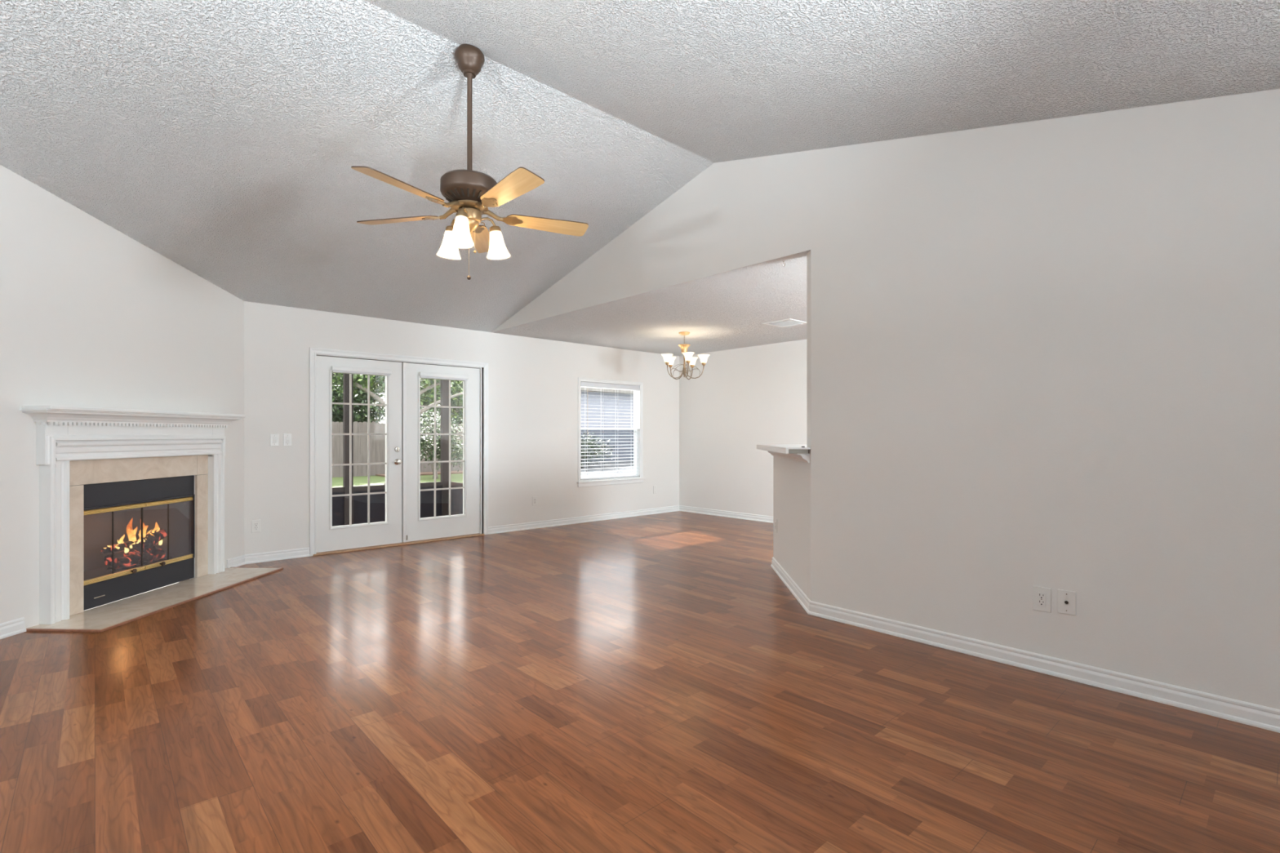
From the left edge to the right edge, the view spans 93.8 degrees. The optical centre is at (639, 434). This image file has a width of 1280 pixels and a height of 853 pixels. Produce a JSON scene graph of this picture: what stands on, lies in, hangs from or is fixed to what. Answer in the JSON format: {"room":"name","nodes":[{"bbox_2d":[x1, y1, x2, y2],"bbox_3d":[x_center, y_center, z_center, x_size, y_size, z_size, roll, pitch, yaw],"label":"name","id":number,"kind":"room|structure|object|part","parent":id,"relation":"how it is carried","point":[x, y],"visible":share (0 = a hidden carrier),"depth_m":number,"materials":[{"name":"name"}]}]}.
{"room":"living room","nodes":[
{"label":"living room","id":0,"kind":"room"},
{"bbox_2d":[0,164,244,628],"bbox_3d":[-3.838,-0.376,3.570,0.140,3.152,3.994,0,0,3],"label":"wall","id":1,"kind":"structure","parent":0,"point":[91,315],"depth_m":4.05,"materials":[{"name":"white paint"}]},
{"bbox_2d":[0,617,26,639],"bbox_3d":[-2.173,1.157,-0.034,1.194,0.087,7.957,0,0,-32],"label":"baseboard","id":2,"kind":"structure","parent":1,"relation":"attached to","point":[17,626],"depth_m":3.59,"materials":[{"name":"white paint"}]},
{"bbox_2d":[244,301,679,555],"bbox_3d":[-1.544,-0.050,7.593,6.004,2.500,0.140,0,0,-42],"label":"wall","id":3,"kind":"structure","parent":0,"point":[533,382],"depth_m":7.32,"materials":[{"name":"white paint"}]},
{"bbox_2d":[251,520,260,533],"bbox_3d":[-3.600,0.858,5.621,0.072,0.117,0.010,0,0,-42],"label":"wall outlet","id":4,"kind":"object","parent":3,"relation":"attached to","point":[255,524],"visible":1,"depth_m":5.62,"materials":[{"name":"white plastic"}]},
{"bbox_2d":[253,522,257,529],"bbox_3d":[-3.598,0.858,5.619,0.034,0.068,0.003,0,0,-42],"label":"receptacle","id":5,"kind":"object","parent":4,"relation":"attached to","point":[255,524],"depth_m":5.62,"materials":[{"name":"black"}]},
{"bbox_2d":[226,547,310,568],"bbox_3d":[-3.515,1.157,5.665,0.136,0.087,0.721,0,0,36],"label":"baseboard","id":6,"kind":"structure","parent":3,"relation":"attached to","point":[242,560],"depth_m":5.68,"materials":[{"name":"white paint"}]},
{"bbox_2d":[270,434,279,446],"bbox_3d":[-3.488,0.050,5.720,0.072,0.117,0.014,0,0,-42],"label":"light switch","id":7,"kind":"object","parent":3,"relation":"attached to","point":[274,438],"visible":1,"depth_m":5.72,"materials":[{"name":"white plastic"}]},
{"bbox_2d":[283,434,291,445],"bbox_3d":[-3.406,0.050,5.794,0.072,0.117,0.014,0,0,-42],"label":"light switch","id":8,"kind":"object","parent":3,"relation":"attached to","point":[286,437],"visible":1,"depth_m":5.79,"materials":[{"name":"white plastic"}]},
{"bbox_2d":[315,355,401,552],"bbox_3d":[-2.916,0.194,6.271,0.854,1.972,0.114,0,0,-42],"label":"door","id":9,"kind":"structure","parent":3,"relation":"in","point":[328,537],"depth_m":6.25,"materials":[{"name":"white paint"}]},
{"bbox_3d":[-2.930,0.151,6.274,0.591,1.621,0.026,0,0,-42],"label":"lite frame","id":10,"kind":"part","parent":9,"relation":"part of","materials":[{"name":"white paint"}]},
{"bbox_2d":[331,365,391,375],"bbox_3d":[-2.900,-0.666,6.260,0.588,0.062,0.037,0,0,-42],"label":"door blind","id":11,"kind":"object","parent":9,"relation":"attached to","point":[334,368],"visible":1,"depth_m":6.24,"materials":[{"name":"white paint"}]},
{"bbox_3d":[-2.623,0.295,6.507,0.062,0.062,0.070,0,0,-42],"label":"knob","id":12,"kind":"part","parent":9,"relation":"part of","materials":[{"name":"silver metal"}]},
{"bbox_2d":[309,346,488,555],"bbox_3d":[-2.589,0.168,6.619,1.939,2.064,0.175,0,0,-42],"label":"door frame","id":13,"kind":"structure","parent":3,"relation":"attached to","point":[313,352],"depth_m":6.42,"materials":[{"name":"white paint"}]},
{"bbox_2d":[402,362,479,542],"bbox_3d":[-2.273,0.194,6.893,0.918,1.972,0.058,0,0,-42],"label":"door","id":14,"kind":"structure","parent":3,"relation":"in","point":[415,528],"depth_m":6.84,"materials":[{"name":"white paint"}]},
{"bbox_3d":[-2.262,0.151,6.881,0.580,1.621,0.026,0,0,-42],"label":"lite frame","id":15,"kind":"part","parent":14,"relation":"part of","materials":[{"name":"white paint"}]},
{"bbox_2d":[418,372,468,381],"bbox_3d":[-2.238,-0.666,6.862,0.578,0.062,0.037,0,0,-42],"label":"door blind","id":16,"kind":"object","parent":14,"relation":"attached to","point":[423,375],"visible":1,"depth_m":6.84,"materials":[{"name":"white paint"}]},
{"bbox_2d":[532,496,537,506],"bbox_3d":[-1.345,0.848,7.671,0.072,0.117,0.010,0,0,-42],"label":"wall outlet","id":17,"kind":"object","parent":3,"relation":"attached to","point":[534,498],"visible":1,"depth_m":7.66,"materials":[{"name":"white plastic"}]},
{"bbox_2d":[577,377,645,487],"bbox_3d":[-0.434,-0.035,8.571,1.230,1.490,0.185,0,0,-42],"label":"window","id":18,"kind":"structure","parent":3,"relation":"in","point":[637,394],"depth_m":8.75,"materials":[{"name":"white paint"}]},
{"bbox_3d":[-0.457,0.263,8.596,1.090,0.725,0.022,0,0,-42],"label":"sash","id":19,"kind":"part","parent":18,"relation":"part of","materials":[{"name":"white paint"}]},
{"bbox_2d":[581,382,639,479],"bbox_3d":[-0.420,-0.052,8.556,1.080,1.345,0.070,0,0,-42],"label":"blind","id":20,"kind":"object","parent":18,"relation":"attached to","point":[590,384],"visible":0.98,"depth_m":8.52,"materials":[{"name":"white plastic"}]},
{"bbox_3d":[-0.424,0.609,8.560,1.070,0.022,0.050,0,0,-42],"label":"rail","id":21,"kind":"part","parent":20,"relation":"part of","materials":[{"name":"white plastic"}]},
{"bbox_3d":[-0.407,0.650,8.541,1.230,0.020,0.105,0,0,-42],"label":"sill","id":22,"kind":"part","parent":18,"relation":"part of","materials":[{"name":"white paint"}]},
{"bbox_3d":[-0.473,-0.400,8.614,1.090,0.660,0.022,0,0,-42],"label":"sash","id":23,"kind":"part","parent":18,"relation":"part of","materials":[{"name":"white paint"}]},
{"bbox_2d":[488,505,773,534],"bbox_3d":[2.465,1.157,4.969,3.323,0.087,9.136,0,0,-42],"label":"baseboard","id":24,"kind":"structure","parent":3,"relation":"attached to","point":[540,524],"depth_m":8.39,"materials":[{"name":"white paint"}]},
{"bbox_2d":[653,485,657,493],"bbox_3d":[0.230,0.835,9.105,0.072,0.117,0.008,0,0,-42],"label":"wall plate","id":25,"kind":"object","parent":3,"relation":"attached to","point":[655,487],"visible":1,"depth_m":9.10,"materials":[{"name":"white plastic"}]},
{"bbox_2d":[0,511,1279,852],"bbox_3d":[0.539,1.260,3.144,9.028,0.120,9.526,0,0,-42],"label":"floor","id":26,"kind":"structure","parent":0,"point":[651,683],"depth_m":2.46,"materials":[{"name":"brown wood"}]},
{"bbox_2d":[26,567,283,632],"bbox_3d":[-3.476,1.193,4.506,0.494,0.014,1.722,0,0,3],"label":"hearth","id":27,"kind":"object","parent":26,"relation":"on","point":[103,618],"visible":1,"depth_m":4.25,"materials":[{"name":"beige stone"}]},
{"bbox_2d":[19,405,245,624],"bbox_3d":[-3.879,0.504,4.492,0.690,1.364,1.700,0,0,3],"label":"fireplace","id":28,"kind":"object","parent":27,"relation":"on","point":[124,464],"depth_m":4.38,"materials":[{"name":"white paint"}]},
{"bbox_3d":[-3.715,0.677,3.809,0.082,1.018,0.120,0,0,3],"label":"leg","id":29,"kind":"part","parent":28,"relation":"part of","materials":[{"name":"white paint"}]},
{"bbox_3d":[-3.746,1.004,4.269,0.022,0.033,0.489,0,0,3],"label":"brass rail","id":30,"kind":"part","parent":28,"relation":"part of","materials":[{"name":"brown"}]},
{"bbox_3d":[-3.746,0.528,4.269,0.022,0.033,0.489,0,0,3],"label":"brass rail","id":31,"kind":"part","parent":28,"relation":"part of","materials":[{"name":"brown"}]},
{"bbox_2d":[103,546,155,566],"bbox_3d":[-3.950,0.942,4.659,0.115,0.112,0.369,0,0,3],"label":"log","id":32,"kind":"object","parent":28,"relation":"on","point":[108,558],"visible":0.26,"depth_m":4.50,"materials":[{"name":"brown wood"}]},
{"bbox_3d":[-3.639,-0.117,4.481,0.170,0.075,1.700,0,0,3],"label":"crown molding","id":33,"kind":"part","parent":28,"relation":"part of","materials":[{"name":"white paint"}]},
{"bbox_2d":[103,517,162,553],"bbox_3d":[-3.889,0.768,4.643,0.112,0.269,0.544,0,0,-3],"label":"fire","id":34,"kind":"object","parent":28,"relation":"in","point":[131,533],"visible":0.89,"depth_m":4.58,"materials":[{"name":"orange"}]},
{"bbox_2d":[22,405,245,417],"bbox_3d":[-3.629,-0.167,4.480,0.190,0.023,1.680,0,0,3],"label":"mantel shelf","id":35,"kind":"object","parent":28,"relation":"attached to","point":[25,409],"depth_m":4.08,"materials":[{"name":"white paint"}]},
{"bbox_3d":[-3.716,1.000,4.395,0.034,0.034,0.034,0,0,3],"label":"door pull","id":36,"kind":"part","parent":28,"relation":"part of","materials":[{"name":"brown metal"}]},
{"bbox_2d":[111,548,165,568],"bbox_3d":[-3.842,0.951,4.605,0.091,0.089,0.385,0,0,5],"label":"log","id":37,"kind":"object","parent":28,"relation":"on","point":[149,556],"visible":0.93,"depth_m":4.55,"materials":[{"name":"brown wood"}]},
{"bbox_2d":[124,528,167,555],"bbox_3d":[-3.880,0.846,4.716,0.114,0.172,0.347,0,0,-6],"label":"log","id":38,"kind":"object","parent":37,"relation":"on","point":[152,540],"visible":0.87,"depth_m":4.68,"materials":[{"name":"brown wood"}]},
{"bbox_2d":[101,537,146,554],"bbox_3d":[-3.901,0.838,4.538,0.063,0.078,0.295,0,0,16],"label":"log","id":39,"kind":"object","parent":38,"relation":"on","point":[126,544],"visible":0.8,"depth_m":4.48,"materials":[{"name":"brown wood"}]},
{"bbox_3d":[-3.683,0.108,4.483,0.082,0.120,1.400,0,0,3],"label":"head molding","id":40,"kind":"part","parent":28,"relation":"part of","materials":[{"name":"white paint"}]},
{"bbox_3d":[-3.748,0.416,4.502,0.041,0.158,0.963,0,0,3],"label":"panel","id":41,"kind":"part","parent":28,"relation":"part of","materials":[{"name":"black metal"}]},
{"bbox_3d":[-3.748,1.104,4.502,0.041,0.164,0.963,0,0,3],"label":"panel","id":42,"kind":"part","parent":28,"relation":"part of","materials":[{"name":"black metal"}]},
{"bbox_3d":[-3.879,0.990,4.655,0.227,0.079,0.400,0,0,3],"label":"fire grate","id":43,"kind":"part","parent":28,"relation":"part of","materials":[{"name":"black metal"}]},
{"bbox_3d":[-3.723,0.528,4.744,0.022,0.033,0.449,0,0,3],"label":"brass rail","id":44,"kind":"part","parent":28,"relation":"part of","materials":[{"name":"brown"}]},
{"bbox_3d":[-3.723,1.004,4.744,0.022,0.033,0.449,0,0,3],"label":"brass rail","id":45,"kind":"part","parent":28,"relation":"part of","materials":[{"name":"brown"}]},
{"bbox_3d":[-3.721,0.766,4.976,0.040,0.512,0.012,0,0,3],"label":"post","id":46,"kind":"part","parent":28,"relation":"part of","materials":[{"name":"black metal"}]},
{"bbox_3d":[-3.651,0.677,5.157,0.082,1.018,0.120,0,0,3],"label":"leg","id":47,"kind":"part","parent":28,"relation":"part of","materials":[{"name":"white paint"}]},
{"bbox_2d":[0,0,1279,355],"bbox_3d":[0.519,-1.716,3.166,8.908,1.020,9.466,0,0,-42],"label":"ceiling","id":48,"kind":"structure","parent":0,"point":[224,139],"depth_m":3.42,"materials":[{"name":"white paint"}]},
{"bbox_2d":[351,44,588,279],"bbox_3d":[-0.902,-1.474,3.240,1.297,1.252,1.244,0,0,-42],"label":"ceiling fan","id":49,"kind":"object","parent":48,"relation":"hanging from","point":[470,193],"visible":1,"depth_m":3.22,"materials":[{"name":"brown wood"}]},
{"bbox_3d":[-1.151,-1.208,2.905,0.138,0.006,0.473,15,8,30],"label":"blade","id":50,"kind":"part","parent":49,"relation":"part of","materials":[{"name":"brown wood"}]},
{"bbox_3d":[-1.352,-1.208,3.370,0.473,0.006,0.138,0,13,13],"label":"blade","id":51,"kind":"part","parent":49,"relation":"part of","materials":[{"name":"brown wood"}]},
{"bbox_3d":[-1.071,-1.065,3.357,0.134,0.155,0.133,0,0,-42],"label":"lamp shade","id":52,"kind":"part","parent":49,"relation":"part of","materials":[{"name":"white glass"}]},
{"bbox_3d":[-0.931,-1.065,3.114,0.134,0.155,0.133,0,0,-42],"label":"lamp shade","id":53,"kind":"part","parent":49,"relation":"part of","materials":[{"name":"white glass"}]},
{"bbox_3d":[-0.931,-1.175,3.183,0.014,0.065,0.108,0,0,0],"label":"light arm","id":54,"kind":"part","parent":49,"relation":"part of","materials":[{"name":"brown metal"}]},
{"bbox_3d":[-0.935,-0.987,3.277,0.001,0.227,0.001,0,0,-42],"label":"pull chain","id":55,"kind":"part","parent":49,"relation":"part of","materials":[{"name":"gold metal"}]},
{"bbox_3d":[-0.971,-1.208,3.705,0.138,0.006,0.473,-13,1,-5],"label":"blade","id":56,"kind":"part","parent":49,"relation":"part of","materials":[{"name":"brown wood"}]},
{"bbox_3d":[-0.851,-1.175,3.322,0.107,0.065,0.014,0,0,-30],"label":"light arm","id":57,"kind":"part","parent":49,"relation":"part of","materials":[{"name":"brown metal"}]},
{"bbox_3d":[-0.791,-1.065,3.357,0.133,0.155,0.134,0,0,-42],"label":"lamp shade","id":58,"kind":"part","parent":49,"relation":"part of","materials":[{"name":"white glass"}]},
{"bbox_3d":[-0.646,-1.208,2.952,0.138,0.006,0.473,17,-11,-40],"label":"blade","id":59,"kind":"part","parent":49,"relation":"part of","materials":[{"name":"brown wood"}]},
{"bbox_3d":[-0.535,-1.208,3.447,0.473,0.006,0.138,0,-13,-23],"label":"blade","id":60,"kind":"part","parent":49,"relation":"part of","materials":[{"name":"brown wood"}]},
{"bbox_2d":[661,331,709,379],"bbox_3d":[0.523,-0.958,7.281,0.593,0.563,0.573,0,0,-42],"label":"chandelier","id":61,"kind":"object","parent":48,"relation":"hanging from","point":[668,359],"visible":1,"depth_m":7.22,"materials":[{"name":"white glass"}]},
{"bbox_3d":[0.325,-0.912,7.167,0.146,0.095,0.146,0,0,-42],"label":"lamp shade","id":62,"kind":"part","parent":61,"relation":"part of","materials":[{"name":"white glass"}]},
{"bbox_3d":[0.378,-0.912,7.438,0.146,0.095,0.146,0,0,-42],"label":"lamp shade","id":63,"kind":"part","parent":61,"relation":"part of","materials":[{"name":"white glass"}]},
{"bbox_3d":[0.425,-0.765,7.213,0.231,0.177,0.011,0,0,-25],"label":"arm","id":64,"kind":"part","parent":61,"relation":"part of","materials":[{"name":"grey metal"}]},
{"bbox_3d":[0.453,-0.765,7.357,0.011,0.177,0.232,0,0,-43],"label":"arm","id":65,"kind":"part","parent":61,"relation":"part of","materials":[{"name":"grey metal"}]},
{"bbox_3d":[0.553,-0.765,7.142,0.011,0.177,0.232,0,0,-7],"label":"arm","id":66,"kind":"part","parent":61,"relation":"part of","materials":[{"name":"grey metal"}]},
{"bbox_3d":[0.566,-0.912,7.033,0.146,0.095,0.146,0,0,-42],"label":"lamp shade","id":67,"kind":"part","parent":61,"relation":"part of","materials":[{"name":"white glass"}]},
{"bbox_3d":[0.652,-0.912,7.471,0.146,0.095,0.146,0,0,-42],"label":"lamp shade","id":68,"kind":"part","parent":61,"relation":"part of","materials":[{"name":"white glass"}]},
{"bbox_3d":[0.660,-0.765,7.242,0.232,0.178,0.011,0,0,11],"label":"arm","id":69,"kind":"part","parent":61,"relation":"part of","materials":[{"name":"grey metal"}]},
{"bbox_3d":[0.768,-0.912,7.221,0.146,0.095,0.146,0,0,-42],"label":"lamp shade","id":70,"kind":"part","parent":61,"relation":"part of","materials":[{"name":"white glass"}]},
{"bbox_2d":[762,318,806,327],"bbox_3d":[1.611,-1.232,6.641,0.360,0.016,0.360,0,0,-42],"label":"ceiling vent","id":71,"kind":"object","parent":48,"relation":"in","point":[786,322],"visible":0.91,"depth_m":6.61,"materials":[{"name":"white metal"}]},
{"bbox_2d":[679,339,806,516],"bbox_3d":[3.716,-0.050,6.167,0.140,2.500,9.326,0,0,-42],"label":"wall","id":72,"kind":"structure","parent":0,"point":[743,398],"depth_m":8.60,"materials":[{"name":"white paint"}]},
{"bbox_2d":[773,455,806,595],"bbox_3d":[1.235,0.670,4.741,0.110,1.060,1.420,0,0,3],"label":"wall","id":73,"kind":"structure","parent":0,"point":[789,476],"depth_m":4.65,"materials":[{"name":"white paint"}]},
{"bbox_2d":[775,518,777,533],"bbox_3d":[1.200,0.800,5.284,0.010,0.117,0.072,0,0,3],"label":"wall outlet","id":74,"kind":"object","parent":73,"relation":"attached to","point":[775,518],"visible":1,"depth_m":5.26,"materials":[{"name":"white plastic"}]},
{"bbox_2d":[756,444,810,462],"bbox_3d":[1.245,0.138,4.731,0.468,0.104,1.440,0,0,3],"label":"countertop","id":75,"kind":"structure","parent":73,"relation":"on","point":[791,451],"depth_m":4.32,"materials":[{"name":"white laminate"}]},
{"bbox_3d":[1.137,0.159,4.751,0.085,0.063,1.410,0,0,3],"label":"crown molding","id":76,"kind":"part","parent":75,"relation":"part of","materials":[{"name":"white paint"}]},
{"bbox_2d":[491,88,1279,709],"bbox_3d":[1.326,-0.468,3.900,0.114,3.336,9.186,0,0,-42],"label":"wall","id":77,"kind":"structure","parent":0,"point":[1046,353],"depth_m":3.04,"materials":[{"name":"white paint"}]},
{"bbox_2d":[770,557,1279,733],"bbox_3d":[2.427,1.157,2.760,0.930,0.087,5.918,0,0,-31],"label":"baseboard","id":78,"kind":"structure","parent":77,"relation":"attached to","point":[1232,709],"depth_m":2.97,"materials":[{"name":"white paint"}]},
{"bbox_2d":[1032,586,1051,613],"bbox_3d":[2.032,0.832,3.031,0.010,0.122,0.079,0,0,-42],"label":"wall outlet","id":79,"kind":"object","parent":77,"relation":"attached to","point":[1042,597],"visible":1,"depth_m":3.03,"materials":[{"name":"white plastic"}]},
{"bbox_2d":[1037,591,1045,606],"bbox_3d":[2.030,0.832,3.030,0.003,0.068,0.034,0,0,-42],"label":"receptacle","id":80,"kind":"object","parent":79,"relation":"attached to","point":[1041,595],"depth_m":3.03,"materials":[{"name":"white plastic"}]},
{"bbox_2d":[1057,589,1075,615],"bbox_3d":[2.099,0.826,2.951,0.018,0.117,0.076,0,0,-42],"label":"cable jack","id":81,"kind":"object","parent":77,"relation":"attached to","point":[1066,600],"visible":1,"depth_m":2.95,"materials":[{"name":"white plastic"}]},
{"label":"outside","id":82,"kind":"structure","parent":0,"visible":0},
{"bbox_2d":[332,473,462,487],"bbox_3d":[-11.857,1.430,24.188,65.000,0.100,38.254,0,0,-42],"label":"lawn","id":83,"kind":"structure","parent":82,"point":[458,477],"depth_m":18.13,"materials":[{"name":"green plant"}]},
{"bbox_2d":[332,373,385,423],"bbox_3d":[-11.398,-0.802,20.059,6.633,4.420,3.008,0,0,-44],"label":"tree","id":84,"kind":"object","parent":83,"relation":"on","point":[375,411],"visible":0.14,"depth_m":20.91,"materials":[{"name":"green plant"}]},
{"bbox_2d":[332,421,462,477],"bbox_3d":[-13.927,0.470,15.763,24.600,1.820,0.076,0,0,-42],"label":"fence","id":85,"kind":"object","parent":83,"relation":"on","point":[377,442],"visible":0.08,"depth_m":20.05,"materials":[{"name":"grey wood"}]},
{"bbox_2d":[332,373,462,484],"bbox_3d":[-6.252,-0.421,14.511,4.877,3.688,1.976,0,0,-42],"label":"tree","id":86,"kind":"object","parent":83,"relation":"on","point":[375,380],"visible":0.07,"depth_m":14.24,"materials":[{"name":"green plant"}]},
{"bbox_2d":[375,470,462,476],"bbox_3d":[-6.746,1.355,21.540,5.000,0.049,0.950,0,0,-42],"label":"mulch bed","id":87,"kind":"object","parent":83,"relation":"on","point":[460,471],"visible":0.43,"depth_m":20.82,"materials":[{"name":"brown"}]},
{"bbox_2d":[384,378,462,423],"bbox_3d":[-7.221,-0.908,23.739,2.906,4.586,5.914,0,0,43],"label":"tree","id":88,"kind":"object","parent":83,"relation":"on","point":[457,401],"visible":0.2,"depth_m":22.47,"materials":[{"name":"green plant"}]},
{"bbox_2d":[420,399,462,479],"bbox_3d":[-6.423,0.133,18.988,2.647,2.494,1.894,0,0,-42],"label":"shrub","id":89,"kind":"object","parent":83,"relation":"on","point":[424,442],"visible":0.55,"depth_m":18.79,"materials":[{"name":"green plant"}]},
{"bbox_2d":[380,386,633,462],"bbox_3d":[-4.780,-1.320,33.499,16.000,5.400,8.800,0,0,-42],"label":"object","id":90,"kind":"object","parent":83,"relation":"on","point":[600,416],"visible":0.13,"depth_m":31.00,"materials":[{"name":"grey"}]},
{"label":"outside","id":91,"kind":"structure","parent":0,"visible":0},
{"bbox_2d":[581,460,633,477],"bbox_3d":[1.228,1.365,24.364,13.400,0.029,13.400,0,0,-42],"label":"floor","id":92,"kind":"structure","parent":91,"point":[619,463],"depth_m":23.66,"materials":[{"name":"grey concrete"}]},
{"bbox_2d":[581,429,617,469],"bbox_3d":[-2.481,0.567,23.983,3.711,1.679,1.862,0,0,-42],"label":"shrub","id":93,"kind":"object","parent":92,"relation":"on","point":[584,450],"visible":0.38,"depth_m":24.08,"materials":[{"name":"green plant"}]},
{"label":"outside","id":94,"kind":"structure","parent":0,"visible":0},
{"bbox_2d":[332,515,447,526],"bbox_3d":[-5.026,1.369,6.605,7.450,0.019,3.064,0,0,-42],"label":"floor","id":95,"kind":"structure","parent":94,"point":[446,515],"depth_m":9.34,"materials":[{"name":"grey concrete"}]},
{"bbox_2d":[332,373,462,525],"bbox_3d":[-5.039,-0.055,6.657,7.500,2.830,3.170,0,0,-42],"label":"screened porch","id":96,"kind":"object","parent":95,"relation":"on","point":[340,504],"visible":0.16,"depth_m":9.36,"materials":[{"name":"black"}]},
{"bbox_3d":[-4.425,0.045,9.087,0.120,2.630,0.080,0,0,-42],"label":"post","id":97,"kind":"part","parent":96,"relation":"part of","materials":[{"name":"wood"}]},
{"bbox_3d":[-6.004,1.110,7.651,7.210,0.500,0.020,0,0,-42],"label":"kick panel","id":98,"kind":"part","parent":96,"relation":"part of","materials":[{"name":"black"}]},
{"bbox_3d":[-6.004,0.825,7.651,7.210,0.070,0.060,0,0,-42],"label":"rail","id":99,"kind":"part","parent":96,"relation":"part of","materials":[{"name":"brown metal"}]},
{"bbox_3d":[-3.285,0.045,10.123,0.140,2.630,0.080,0,0,-42],"label":"post","id":100,"kind":"part","parent":96,"relation":"part of","materials":[{"name":"brown wood"}]},
{"bbox_3d":[-2.259,0.825,9.069,0.030,0.070,2.860,0,0,-42],"label":"rail","id":101,"kind":"part","parent":96,"relation":"part of","materials":[{"name":"brown metal"}]},
{"bbox_3d":[-2.259,1.110,9.069,0.020,0.500,2.860,0,0,-42],"label":"kick panel","id":102,"kind":"part","parent":96,"relation":"part of","materials":[{"name":"black"}]}
]}

